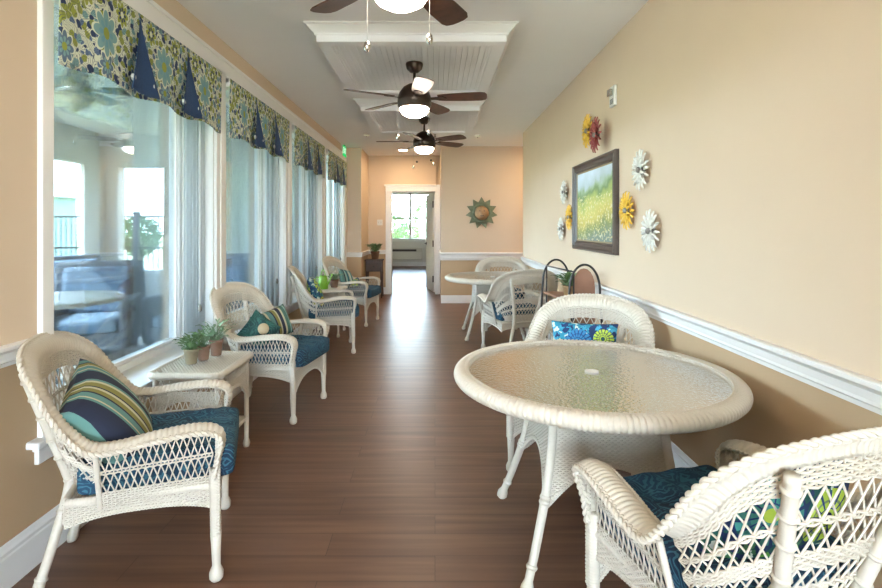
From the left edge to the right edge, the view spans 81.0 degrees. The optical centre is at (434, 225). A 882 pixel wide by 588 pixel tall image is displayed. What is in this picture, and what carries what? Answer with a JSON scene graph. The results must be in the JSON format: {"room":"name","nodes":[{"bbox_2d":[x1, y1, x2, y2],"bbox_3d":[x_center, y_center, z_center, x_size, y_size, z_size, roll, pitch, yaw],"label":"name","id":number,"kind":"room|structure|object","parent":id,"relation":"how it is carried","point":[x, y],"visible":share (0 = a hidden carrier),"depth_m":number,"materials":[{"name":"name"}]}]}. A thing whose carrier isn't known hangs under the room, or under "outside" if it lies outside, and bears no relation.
{"room":"care facility","nodes":[
{"label":"care facility","id":0,"kind":"room"},
{"bbox_2d":[0,0,340,546],"bbox_3d":[-1.790,-0.022,3.150,0.360,2.765,12.300,0,0,0],"label":"wall","id":1,"kind":"structure","parent":0,"point":[28,491],"depth_m":2.01,"materials":[{"name":"beige paint"}]},
{"bbox_2d":[0,338,28,368],"bbox_3d":[-1.593,0.485,-0.475,0.034,0.080,5.050,0,0,0],"label":"trim","id":2,"kind":"structure","parent":1,"relation":"attached to","point":[8,352],"depth_m":1.93,"materials":[{"name":"white paint"}]},
{"bbox_2d":[26,0,213,449],"bbox_3d":[-1.735,-0.128,2.920,0.350,2.026,1.780,0,0,0],"label":"window","id":3,"kind":"structure","parent":1,"relation":"in","point":[119,155],"depth_m":3.06,"materials":[{"name":"clear glass"}]},
{"bbox_2d":[58,0,221,133],"bbox_3d":[-1.550,-0.897,2.950,0.100,0.449,1.620,0,0,0],"label":"window valance","id":4,"kind":"object","parent":3,"relation":"attached to","point":[110,39],"visible":1,"depth_m":2.67,"materials":[{"name":"fabric"}]},
{"bbox_2d":[184,118,204,345],"bbox_3d":[-1.702,-0.142,2.960,0.161,1.965,1.560,0,0,0],"label":"sheer curtain","id":5,"kind":"object","parent":3,"relation":"attached to","point":[194,130],"visible":0.49,"depth_m":3.66,"materials":[{"name":"white fabric"}]},
{"bbox_2d":[0,300,359,587],"bbox_3d":[-1.462,1.275,3.650,0.296,0.170,13.300,0,0,0],"label":"baseboard","id":6,"kind":"structure","parent":1,"relation":"attached to","point":[25,551],"depth_m":2.02,"materials":[{"name":"white paint"}]},
{"bbox_2d":[32,280,339,464],"bbox_3d":[-1.596,0.920,5.660,0.028,0.080,7.200,0,0,0],"label":"trim","id":7,"kind":"structure","parent":1,"relation":"attached to","point":[43,454],"depth_m":2.12,"materials":[{"name":"white paint"}]},
{"bbox_2d":[37,0,346,437],"bbox_3d":[-1.593,-0.203,5.660,0.034,2.125,7.240,0,0,0],"label":"trim","id":8,"kind":"structure","parent":1,"relation":"attached to","point":[149,9],"depth_m":3.02,"materials":[{"name":"white paint"}]},
{"bbox_2d":[223,87,289,343],"bbox_3d":[-1.735,-0.128,4.710,0.350,2.026,1.700,0,0,0],"label":"window","id":9,"kind":"structure","parent":1,"relation":"in","point":[245,164],"depth_m":5.16,"materials":[{"name":"clear glass"}]},
{"bbox_2d":[226,87,278,306],"bbox_3d":[-1.702,-0.142,4.720,0.161,1.965,1.540,0,0,0],"label":"vertical blinds","id":10,"kind":"object","parent":9,"relation":"attached to","point":[274,160],"visible":0.51,"depth_m":5.41,"materials":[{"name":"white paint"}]},
{"bbox_2d":[226,78,289,162],"bbox_3d":[-1.550,-0.897,4.710,0.100,0.449,1.600,0,0,0],"label":"window valance","id":11,"kind":"object","parent":9,"relation":"attached to","point":[251,120],"visible":1,"depth_m":4.46,"materials":[{"name":"fabric"}]},
{"bbox_2d":[289,138,320,305],"bbox_3d":[-1.735,-0.128,6.500,0.350,2.026,1.660,0,0,0],"label":"window","id":12,"kind":"structure","parent":1,"relation":"in","point":[299,175],"depth_m":7.22,"materials":[{"name":"white paint"}]},
{"bbox_2d":[292,131,317,281],"bbox_3d":[-1.702,-0.142,6.510,0.161,1.965,1.500,0,0,0],"label":"vertical blinds","id":13,"kind":"object","parent":12,"relation":"attached to","point":[310,174],"visible":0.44,"depth_m":7.18,"materials":[{"name":"white fabric"}]},
{"bbox_2d":[292,125,324,177],"bbox_3d":[-1.550,-0.897,6.500,0.100,0.449,1.560,0,0,0],"label":"window valance","id":14,"kind":"object","parent":12,"relation":"attached to","point":[309,153],"visible":1,"depth_m":6.27,"materials":[{"name":"fabric"}]},
{"bbox_2d":[326,159,343,275],"bbox_3d":[-1.735,-0.128,8.310,0.350,2.026,1.680,0,0,0],"label":"window","id":15,"kind":"structure","parent":1,"relation":"in","point":[329,183],"depth_m":9.06,"materials":[{"name":"white paint"}]},
{"bbox_2d":[326,154,341,273],"bbox_3d":[-1.702,-0.142,8.320,0.161,1.965,1.520,0,0,0],"label":"vertical blinds","id":16,"kind":"object","parent":15,"relation":"attached to","point":[337,188],"visible":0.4,"depth_m":9.00,"materials":[{"name":"white fabric"}]},
{"bbox_2d":[326,149,346,187],"bbox_3d":[-1.550,-0.897,8.310,0.100,0.449,1.580,0,0,0],"label":"window valance","id":17,"kind":"object","parent":15,"relation":"attached to","point":[337,167],"visible":1,"depth_m":8.08,"materials":[{"name":"fabric"}]},
{"bbox_2d":[341,144,345,157],"bbox_3d":[-1.583,-1.300,8.950,0.050,0.210,0.320,0,0,0],"label":"exit sign","id":18,"kind":"object","parent":1,"relation":"attached to","point":[343,148],"visible":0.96,"depth_m":8.83,"materials":[{"name":"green plastic"}]},
{"bbox_2d":[11,266,650,587],"bbox_3d":[0.500,1.420,7.400,5.600,0.120,21.200,0,0,0],"label":"floor","id":19,"kind":"structure","parent":0,"point":[393,478],"depth_m":2.59,"materials":[{"name":"brown wood"}]},
{"bbox_2d":[16,331,232,587],"bbox_3d":[-1.235,0.897,2.131,0.722,0.938,0.774,0,0,-19],"label":"wicker armchair","id":20,"kind":"object","parent":19,"relation":"on","point":[39,355],"visible":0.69,"depth_m":1.92,"materials":[{"name":"white wicker"}]},
{"bbox_2d":[77,407,238,494],"bbox_3d":[-1.119,0.918,2.171,0.540,0.139,0.500,0,0,-19],"label":"seat cushion","id":21,"kind":"object","parent":20,"relation":"on","point":[226,417],"visible":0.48,"depth_m":2.00,"materials":[{"name":"blue fabric"}]},
{"bbox_2d":[59,358,152,463],"bbox_3d":[-1.296,0.775,2.058,0.307,0.435,0.512,0,0,-31],"label":"throw pillow","id":22,"kind":"object","parent":21,"relation":"on","point":[101,408],"visible":0.65,"depth_m":1.95,"materials":[{"name":"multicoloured fabric"}]},
{"bbox_2d":[147,351,253,446],"bbox_3d":[-1.330,1.068,2.975,0.421,0.584,0.511,0,0,0],"label":"wicker side table","id":23,"kind":"object","parent":19,"relation":"on","point":[226,365],"visible":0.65,"depth_m":2.86,"materials":[{"name":"white wicker"}]},
{"bbox_2d":[174,332,207,364],"bbox_3d":[-1.365,0.688,2.887,0.183,0.171,0.199,0,0,-39],"label":"potted herb","id":24,"kind":"object","parent":23,"relation":"on","point":[190,350],"visible":1,"depth_m":2.88,"materials":[{"name":"plant"}]},
{"bbox_2d":[183,347,198,364],"bbox_3d":[-1.370,0.731,2.900,0.082,0.085,0.082,0,0,0],"label":"pot","id":25,"kind":"object","parent":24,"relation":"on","point":[190,353],"depth_m":2.87,"materials":[{"name":"ceramic"}]},
{"bbox_2d":[188,326,227,360],"bbox_3d":[-1.345,0.680,2.983,0.212,0.186,0.196,0,0,19],"label":"potted herb","id":26,"kind":"object","parent":23,"relation":"on","point":[203,354],"visible":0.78,"depth_m":2.97,"materials":[{"name":"plant"}]},
{"bbox_2d":[197,344,210,360],"bbox_3d":[-1.340,0.733,2.985,0.078,0.080,0.078,0,0,0],"label":"pot","id":27,"kind":"object","parent":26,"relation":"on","point":[203,354],"depth_m":2.96,"materials":[{"name":"ceramic"}]},
{"bbox_2d":[196,318,235,355],"bbox_3d":[-1.315,0.669,3.095,0.227,0.208,0.213,0,0,-26],"label":"potted herb","id":28,"kind":"object","parent":23,"relation":"on","point":[216,347],"visible":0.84,"depth_m":3.07,"materials":[{"name":"plant"}]},
{"bbox_2d":[209,338,223,355],"bbox_3d":[-1.310,0.726,3.090,0.082,0.095,0.082,0,0,0],"label":"pot","id":29,"kind":"object","parent":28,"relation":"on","point":[216,347],"depth_m":3.06,"materials":[{"name":"ceramic"}]},
{"bbox_2d":[239,415,247,426],"bbox_3d":[-1.330,1.182,2.975,0.355,0.022,0.445,0,0,0],"label":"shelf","id":30,"kind":"object","parent":23,"relation":"attached to","point":[242,419],"depth_m":3.16,"materials":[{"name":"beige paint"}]},
{"bbox_2d":[209,281,329,424],"bbox_3d":[-1.247,0.897,3.868,0.722,0.938,0.774,0,0,10],"label":"wicker armchair","id":31,"kind":"object","parent":19,"relation":"on","point":[292,374],"visible":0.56,"depth_m":3.67,"materials":[{"name":"white wicker"}]},
{"bbox_2d":[234,334,329,366],"bbox_3d":[-1.126,0.918,3.846,0.540,0.139,0.500,0,0,10],"label":"seat cushion","id":32,"kind":"object","parent":31,"relation":"on","point":[310,348],"visible":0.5,"depth_m":3.66,"materials":[{"name":"blue fabric"}]},
{"bbox_2d":[237,310,280,345],"bbox_3d":[-1.272,0.760,3.739,0.300,0.307,0.146,0,0,-13],"label":"throw pillow","id":33,"kind":"object","parent":32,"relation":"on","point":[258,324],"visible":0.7,"depth_m":3.69,"materials":[{"name":"green fabric"}]},
{"bbox_2d":[250,304,292,334],"bbox_3d":[-1.252,0.760,3.971,0.157,0.281,0.360,0,0,22],"label":"throw pillow","id":34,"kind":"object","parent":32,"relation":"on","point":[278,315],"visible":0.43,"depth_m":3.99,"materials":[{"name":"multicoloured fabric"}]},
{"bbox_2d":[288,266,356,353],"bbox_3d":[-1.246,0.897,5.704,0.722,0.938,0.774,0,0,-13],"label":"wicker armchair","id":35,"kind":"object","parent":19,"relation":"on","point":[303,296],"visible":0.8,"depth_m":5.48,"materials":[{"name":"white wicker"}]},
{"bbox_2d":[308,300,358,318],"bbox_3d":[-1.127,0.918,5.730,0.540,0.139,0.500,0,0,-13],"label":"seat cushion","id":36,"kind":"object","parent":35,"relation":"on","point":[310,315],"visible":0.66,"depth_m":5.51,"materials":[{"name":"blue fabric"}]},
{"bbox_2d":[306,277,323,305],"bbox_3d":[-1.317,0.740,5.688,0.193,0.388,0.435,0,0,-14],"label":"throw pillow","id":37,"kind":"object","parent":36,"relation":"on","point":[313,287],"visible":0.67,"depth_m":5.52,"materials":[{"name":"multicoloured fabric"}]},
{"bbox_2d":[309,285,346,337],"bbox_3d":[-1.350,1.068,6.520,0.421,0.584,0.511,0,0,0],"label":"wicker side table","id":38,"kind":"object","parent":19,"relation":"on","point":[339,287],"visible":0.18,"depth_m":6.39,"materials":[{"name":"white wicker"}]},
{"bbox_2d":[315,270,332,288],"bbox_3d":[-1.363,0.653,6.354,0.255,0.240,0.130,0,0,20],"label":"watering can","id":39,"kind":"object","parent":38,"relation":"on","point":[323,282],"visible":0.88,"depth_m":6.32,"materials":[{"name":"plastic"}]},
{"bbox_2d":[328,273,341,287],"bbox_3d":[-1.252,0.680,6.499,0.211,0.186,0.225,0,0,45],"label":"potted plant","id":40,"kind":"object","parent":38,"relation":"on","point":[334,281],"visible":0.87,"depth_m":6.47,"materials":[{"name":"green plant"}]},
{"bbox_2d":[322,256,380,326],"bbox_3d":[-1.204,0.897,7.306,0.722,0.938,0.774,0,0,11],"label":"wicker armchair","id":41,"kind":"object","parent":19,"relation":"on","point":[327,261],"visible":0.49,"depth_m":7.18,"materials":[{"name":"white wicker"}]},
{"bbox_2d":[345,285,380,297],"bbox_3d":[-1.083,0.918,7.283,0.540,0.139,0.500,0,0,11],"label":"seat cushion","id":42,"kind":"object","parent":41,"relation":"on","point":[373,290],"visible":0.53,"depth_m":7.07,"materials":[{"name":"blue fabric"}]},
{"bbox_2d":[339,269,352,287],"bbox_3d":[-1.249,0.760,7.294,0.158,0.340,0.401,0,0,14],"label":"throw pillow","id":43,"kind":"object","parent":42,"relation":"on","point":[346,276],"visible":0.61,"depth_m":7.17,"materials":[{"name":"teal fabric"}]},
{"bbox_2d":[351,277,359,287],"bbox_3d":[-1.116,0.815,7.289,0.110,0.158,0.308,0,0,3],"label":"throw pillow","id":44,"kind":"object","parent":42,"relation":"on","point":[357,278],"visible":0.45,"depth_m":7.22,"materials":[{"name":"teal fabric"}]},
{"bbox_2d":[365,259,383,297],"bbox_3d":[-1.155,0.998,9.842,0.340,0.726,0.315,0,0,0],"label":"plant stand","id":45,"kind":"object","parent":19,"relation":"on","point":[372,265],"visible":0.88,"depth_m":9.72,"materials":[{"name":"brown wood"}]},
{"bbox_2d":[365,243,381,258],"bbox_3d":[-1.159,0.477,9.838,0.336,0.312,0.338,0,0,0],"label":"potted plant","id":46,"kind":"object","parent":45,"relation":"on","point":[374,253],"visible":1,"depth_m":9.77,"materials":[{"name":"green plant"}]},
{"bbox_2d":[445,271,540,340],"bbox_3d":[0.720,0.989,6.450,1.197,0.747,1.197,0,0,8],"label":"round dining table","id":47,"kind":"object","parent":19,"relation":"on","point":[481,281],"visible":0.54,"depth_m":6.23,"materials":[{"name":"white wicker"}]},
{"bbox_2d":[475,256,532,330],"bbox_3d":[0.931,0.897,7.018,0.774,0.938,0.722,0,0,1],"label":"wicker armchair","id":48,"kind":"object","parent":19,"relation":"on","point":[483,264],"visible":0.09,"depth_m":7.29,"materials":[{"name":"white wicker"}]},
{"bbox_2d":[514,288,524,300],"bbox_3d":[0.929,0.918,6.895,0.500,0.139,0.540,0,0,1],"label":"seat cushion","id":49,"kind":"object","parent":48,"relation":"on","point":[515,293],"visible":0.14,"depth_m":6.62,"materials":[{"name":"blue fabric"}]},
{"bbox_2d":[477,269,557,347],"bbox_3d":[0.874,0.897,5.494,0.774,0.938,0.722,0,0,-14],"label":"wicker armchair","id":50,"kind":"object","parent":19,"relation":"on","point":[505,280],"visible":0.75,"depth_m":5.26,"materials":[{"name":"white wicker"}]},
{"bbox_2d":[485,301,536,320],"bbox_3d":[0.844,0.918,5.613,0.500,0.139,0.540,0,0,-14],"label":"seat cushion","id":51,"kind":"object","parent":50,"relation":"on","point":[498,317],"visible":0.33,"depth_m":5.37,"materials":[{"name":"blue fabric"}]},
{"bbox_2d":[540,259,602,339],"bbox_3d":[1.120,0.826,4.300,0.315,1.069,0.663,0,0,-8],"label":"shelf rack","id":52,"kind":"object","parent":19,"relation":"on","point":[583,281],"visible":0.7,"depth_m":4.01,"materials":[{"name":"black metal"}]},
{"bbox_2d":[550,272,575,294],"bbox_3d":[1.081,0.473,4.222,0.281,0.216,0.311,0,0,33],"label":"potted plant","id":53,"kind":"object","parent":52,"relation":"on","point":[567,275],"visible":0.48,"depth_m":4.20,"materials":[{"name":"green plant"}]},
{"bbox_2d":[506,293,654,470],"bbox_3d":[0.825,0.897,2.977,0.774,0.938,0.722,0,0,35],"label":"wicker armchair","id":54,"kind":"object","parent":19,"relation":"on","point":[635,319],"visible":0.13,"depth_m":3.17,"materials":[{"name":"white wicker"}]},
{"bbox_2d":[454,339,753,587],"bbox_3d":[0.680,0.989,2.240,1.197,0.747,1.197,0,0,-36],"label":"round dining table","id":55,"kind":"object","parent":19,"relation":"on","point":[603,397],"visible":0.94,"depth_m":2.01,"materials":[{"name":"white wicker"}]},
{"bbox_2d":[571,426,881,587],"bbox_3d":[0.857,0.897,1.439,0.774,0.938,0.722,0,0,-15],"label":"wicker armchair","id":56,"kind":"object","parent":19,"relation":"on","point":[704,509],"visible":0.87,"depth_m":1.19,"materials":[{"name":"white wicker"}]},
{"bbox_2d":[598,465,859,587],"bbox_3d":[0.825,0.918,1.558,0.500,0.139,0.540,0,0,-15],"label":"seat cushion","id":57,"kind":"object","parent":56,"relation":"on","point":[660,491],"visible":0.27,"depth_m":1.57,"materials":[{"name":"blue fabric"}]},
{"bbox_2d":[697,458,851,558],"bbox_3d":[0.905,0.760,1.377,0.440,0.285,0.172,0,0,-15],"label":"throw pillow","id":58,"kind":"object","parent":57,"relation":"on","point":[806,506],"visible":0.15,"depth_m":1.31,"materials":[{"name":"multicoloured fabric"}]},
{"bbox_2d":[346,148,367,284],"bbox_3d":[-1.650,-0.022,9.875,0.640,2.765,1.150,0,0,0],"label":"wall","id":59,"kind":"structure","parent":0,"point":[357,159],"depth_m":9.30,"materials":[{"name":"beige paint"}]},
{"bbox_2d":[347,250,386,256],"bbox_3d":[-1.285,0.517,9.783,0.366,0.085,1.171,0,0,16],"label":"trim","id":60,"kind":"structure","parent":59,"relation":"attached to","point":[349,254],"depth_m":9.29,"materials":[{"name":"white paint"}]},
{"bbox_2d":[368,156,437,286],"bbox_3d":[-0.640,-0.022,10.375,1.380,2.765,0.150,0,0,0],"label":"wall","id":61,"kind":"structure","parent":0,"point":[382,170],"depth_m":10.30,"materials":[{"name":"beige paint"}]},
{"bbox_2d":[377,220,382,224],"bbox_3d":[-1.100,-0.070,10.292,0.110,0.114,0.014,0,0,0],"label":"light switch","id":62,"kind":"object","parent":61,"relation":"attached to","point":[379,222],"visible":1,"depth_m":10.29,"materials":[{"name":"white plastic"}]},
{"bbox_2d":[392,241,425,261],"bbox_3d":[-0.600,-0.022,17.575,3.800,2.765,0.150,0,0,0],"label":"wall","id":63,"kind":"structure","parent":0,"point":[395,244],"depth_m":17.50,"materials":[{"name":"white paint"}]},
{"bbox_2d":[392,248,422,259],"bbox_3d":[-0.950,0.940,17.355,1.060,0.400,0.250,0,0,0],"label":"air conditioner","id":64,"kind":"object","parent":63,"relation":"attached to","point":[397,253],"visible":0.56,"depth_m":17.24,"materials":[{"name":"beige plastic"}]},
{"bbox_2d":[392,249,415,250],"bbox_3d":[-1.030,0.815,17.238,0.820,0.070,0.015,0,0,0],"label":"outlet","id":65,"kind":"object","parent":64,"relation":"attached to","point":[392,249],"depth_m":17.23,"materials":[{"name":"black metal"}]},
{"bbox_2d":[392,252,421,258],"bbox_3d":[-0.950,0.997,17.238,1.000,0.226,0.008,0,0,0],"label":"grille","id":66,"kind":"object","parent":64,"relation":"attached to","point":[395,255],"depth_m":17.23,"materials":[{"name":"beige metal"}]},
{"bbox_2d":[392,262,425,265],"bbox_3d":[-0.600,1.290,17.490,3.800,0.140,0.020,0,0,0],"label":"baseboard","id":67,"kind":"structure","parent":63,"relation":"attached to","point":[393,263],"depth_m":17.48,"materials":[{"name":"white paint"}]},
{"bbox_2d":[392,193,432,240],"bbox_3d":[-0.775,-0.310,17.465,1.690,1.660,0.170,0,0,0],"label":"window","id":68,"kind":"structure","parent":63,"relation":"in","point":[409,194],"depth_m":17.45,"materials":[{"name":"white paint"}]},
{"bbox_2d":[177,0,647,155],"bbox_3d":[0.350,-1.480,7.300,5.900,0.150,21.000,0,0,0],"label":"ceiling","id":69,"kind":"structure","parent":0,"point":[553,41],"depth_m":4.16,"materials":[{"name":"paint"}]},
{"bbox_2d":[303,21,518,94],"bbox_3d":[-0.165,-1.347,4.340,1.480,0.115,1.610,0,0,0],"label":"ceiling panel","id":70,"kind":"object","parent":69,"relation":"attached to","point":[463,56],"depth_m":3.86,"materials":[{"name":"paint"}]},
{"bbox_2d":[343,61,486,139],"bbox_3d":[-0.139,-0.993,4.109,1.102,0.619,1.108,0,0,0],"label":"ceiling fan","id":71,"kind":"object","parent":70,"relation":"hanging from","point":[414,99],"visible":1,"depth_m":4.05,"materials":[{"name":"brown wood"}]},
{"bbox_2d":[353,99,486,133],"bbox_3d":[-0.165,-1.347,6.495,1.480,0.115,1.600,0,0,0],"label":"trim","id":72,"kind":"structure","parent":69,"relation":"attached to","point":[462,117],"depth_m":6.26,"materials":[{"name":"paint"}]},
{"bbox_2d":[376,117,465,168],"bbox_3d":[-0.174,-0.993,6.220,1.071,0.619,1.118,0,0,0],"label":"ceiling fan","id":73,"kind":"object","parent":72,"relation":"hanging from","point":[423,143],"visible":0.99,"depth_m":6.13,"materials":[{"name":"brown wood"}]},
{"bbox_3d":[-0.165,-1.347,2.140,1.480,0.115,1.590,0,0,0],"label":"trim","id":74,"kind":"structure","parent":69,"relation":"attached to","visible":0},
{"bbox_2d":[310,0,467,51],"bbox_3d":[-0.111,-0.993,2.039,1.102,0.619,1.108,0,0,0],"label":"ceiling fan","id":75,"kind":"object","parent":74,"relation":"hanging from","point":[446,12],"visible":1,"depth_m":2.37,"materials":[{"name":"brown wood"}]},
{"bbox_2d":[437,146,522,296],"bbox_3d":[1.665,-0.022,9.775,3.270,2.765,1.350,0,0,0],"label":"wall","id":76,"kind":"structure","parent":0,"point":[466,174],"depth_m":9.10,"materials":[{"name":"beige paint"}]},
{"bbox_2d":[384,184,439,293],"bbox_3d":[-0.452,0.268,10.375,1.116,2.185,0.250,0,0,0],"label":"door frame","id":77,"kind":"structure","parent":76,"relation":"attached to","point":[390,188],"depth_m":10.27,"materials":[{"name":"white paint"}]},
{"bbox_2d":[380,287,471,302],"bbox_3d":[0.805,1.290,9.332,4.641,0.140,0.868,0,0,16],"label":"baseboard","id":78,"kind":"structure","parent":76,"relation":"attached to","point":[444,298],"depth_m":9.08,"materials":[{"name":"white paint"}]},
{"bbox_2d":[424,193,434,291],"bbox_3d":[-0.092,0.340,10.933,0.142,2.020,0.878,0,0,-11],"label":"door","id":79,"kind":"structure","parent":76,"relation":"in","point":[430,199],"depth_m":10.81,"materials":[{"name":"white paint"}]},
{"bbox_2d":[439,249,522,259],"bbox_3d":[1.611,0.535,9.673,3.078,0.140,1.214,0,0,0],"label":"trim","id":80,"kind":"structure","parent":76,"relation":"attached to","point":[443,255],"depth_m":9.08,"materials":[{"name":"white paint"}]},
{"bbox_2d":[466,197,496,227],"bbox_3d":[0.820,-0.236,9.037,0.564,0.558,0.118,0,0,0],"label":"wall plaque","id":81,"kind":"object","parent":76,"relation":"attached to","point":[481,212],"visible":1,"depth_m":9.08,"materials":[{"name":"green metal"}]},
{"bbox_2d":[523,0,881,587],"bbox_3d":[1.405,-0.022,2.400,0.150,2.765,10.800,0,0,0],"label":"wall","id":82,"kind":"structure","parent":0,"point":[757,124],"depth_m":2.21,"materials":[{"name":"beige paint"}]},
{"bbox_2d":[557,217,563,240],"bbox_3d":[1.300,0.030,5.320,0.053,0.243,0.243,0,0,0],"label":"flower","id":83,"kind":"object","parent":82,"relation":"attached to","point":[560,224],"visible":1,"depth_m":5.30,"materials":[{"name":"white ceramic"}]},
{"bbox_2d":[560,180,566,203],"bbox_3d":[1.300,-0.340,5.200,0.053,0.243,0.243,0,0,0],"label":"flower","id":84,"kind":"object","parent":82,"relation":"attached to","point":[563,192],"visible":1,"depth_m":5.18,"materials":[{"name":"white metal"}]},
{"bbox_2d":[565,204,571,229],"bbox_3d":[1.300,-0.085,4.990,0.053,0.253,0.253,0,0,0],"label":"flower","id":85,"kind":"object","parent":82,"relation":"attached to","point":[568,215],"visible":1,"depth_m":4.97,"materials":[{"name":"ceramic"}]},
{"bbox_2d":[582,114,591,147],"bbox_3d":[1.300,-0.810,4.400,0.053,0.293,0.293,0,0,0],"label":"flower","id":86,"kind":"object","parent":82,"relation":"attached to","point":[586,127],"visible":0.91,"depth_m":4.38,"materials":[{"name":"metal"}]},
{"bbox_2d":[589,117,601,152],"bbox_3d":[1.250,-0.710,4.020,0.053,0.283,0.283,0,0,0],"label":"flower","id":87,"kind":"object","parent":82,"relation":"attached to","point":[594,134],"visible":1,"depth_m":4.00,"materials":[{"name":"red metal"}]},
{"bbox_2d":[572,149,618,254],"bbox_3d":[1.308,-0.173,4.290,0.041,0.770,1.134,0,0,0],"label":"framed painting","id":88,"kind":"object","parent":82,"relation":"attached to","point":[595,181],"visible":1,"depth_m":4.17,"materials":[{"name":"dark wood"},{"name":"painted canvas"}]},
{"bbox_2d":[607,84,616,107],"bbox_3d":[1.305,-0.960,3.820,0.048,0.150,0.110,0,0,0],"label":"fire alarm strobe","id":89,"kind":"object","parent":82,"relation":"attached to","point":[612,92],"visible":1,"depth_m":3.79,"materials":[{"name":"white plastic"}]},
{"bbox_2d":[545,330,697,467],"bbox_3d":[1.397,1.285,2.408,0.166,0.150,10.816,0,0,0],"label":"baseboard","id":90,"kind":"structure","parent":82,"relation":"attached to","point":[681,459],"depth_m":2.77,"materials":[{"name":"white paint"}]},
{"bbox_2d":[619,191,633,229],"bbox_3d":[1.300,-0.105,3.500,0.053,0.263,0.263,0,0,0],"label":"flower","id":91,"kind":"object","parent":82,"relation":"attached to","point":[625,211],"visible":1,"depth_m":3.48,"materials":[{"name":"metal"}]},
{"bbox_2d":[631,149,648,190],"bbox_3d":[1.300,-0.355,3.270,0.053,0.263,0.263,0,0,0],"label":"flower","id":92,"kind":"object","parent":82,"relation":"attached to","point":[639,167],"visible":1,"depth_m":3.25,"materials":[{"name":"white metal"}]},
{"bbox_2d":[640,209,659,252],"bbox_3d":[1.300,0.030,3.120,0.053,0.263,0.263,0,0,0],"label":"flower","id":93,"kind":"object","parent":82,"relation":"attached to","point":[648,231],"visible":1,"depth_m":3.10,"materials":[{"name":"white ceramic"}]},
{"bbox_2d":[521,257,881,414],"bbox_3d":[1.388,0.511,2.417,0.184,0.097,10.834,0,0,0],"label":"trim","id":94,"kind":"structure","parent":82,"relation":"attached to","point":[863,391],"depth_m":2.00,"materials":[{"name":"white paint"}]},
{"label":"outside","id":95,"kind":"structure","parent":0,"visible":0},
{"bbox_3d":[0.000,1.575,35.000,120.000,0.170,110.000,0,0,0],"label":"ground","id":96,"kind":"structure","parent":95,"visible":0},
{"bbox_2d":[392,211,408,237],"bbox_3d":[-2.022,0.374,24.997,1.737,2.240,1.685,0,0,0],"label":"tree","id":97,"kind":"object","parent":96,"relation":"on","point":[396,222],"visible":0.41,"depth_m":24.67,"materials":[{"name":"green plant"}]},
{"bbox_2d":[396,225,421,237],"bbox_3d":[-1.527,0.708,28.000,1.739,1.574,1.727,0,0,0],"label":"tree","id":98,"kind":"object","parent":96,"relation":"on","point":[413,233],"visible":0.25,"depth_m":27.60,"materials":[{"name":"green plant"}]},
{"bbox_2d":[408,198,425,237],"bbox_3d":[-0.440,0.077,23.989,1.637,2.832,1.596,0,0,0],"label":"tree","id":99,"kind":"object","parent":96,"relation":"on","point":[422,233],"visible":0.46,"depth_m":23.75,"materials":[{"name":"green plant"}]},
{"bbox_3d":[0.755,0.918,2.877,0.500,0.139,0.540,0,0,35],"label":"seat cushion","id":100,"kind":"object","parent":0,"visible":0},
{"bbox_2d":[552,321,617,342],"bbox_3d":[0.869,0.685,3.023,0.401,0.255,0.149,0,0,27],"label":"throw pillow","id":101,"kind":"object","parent":100,"relation":"on","point":[561,330],"visible":0.45,"depth_m":2.98,"materials":[{"name":"blue fabric"}]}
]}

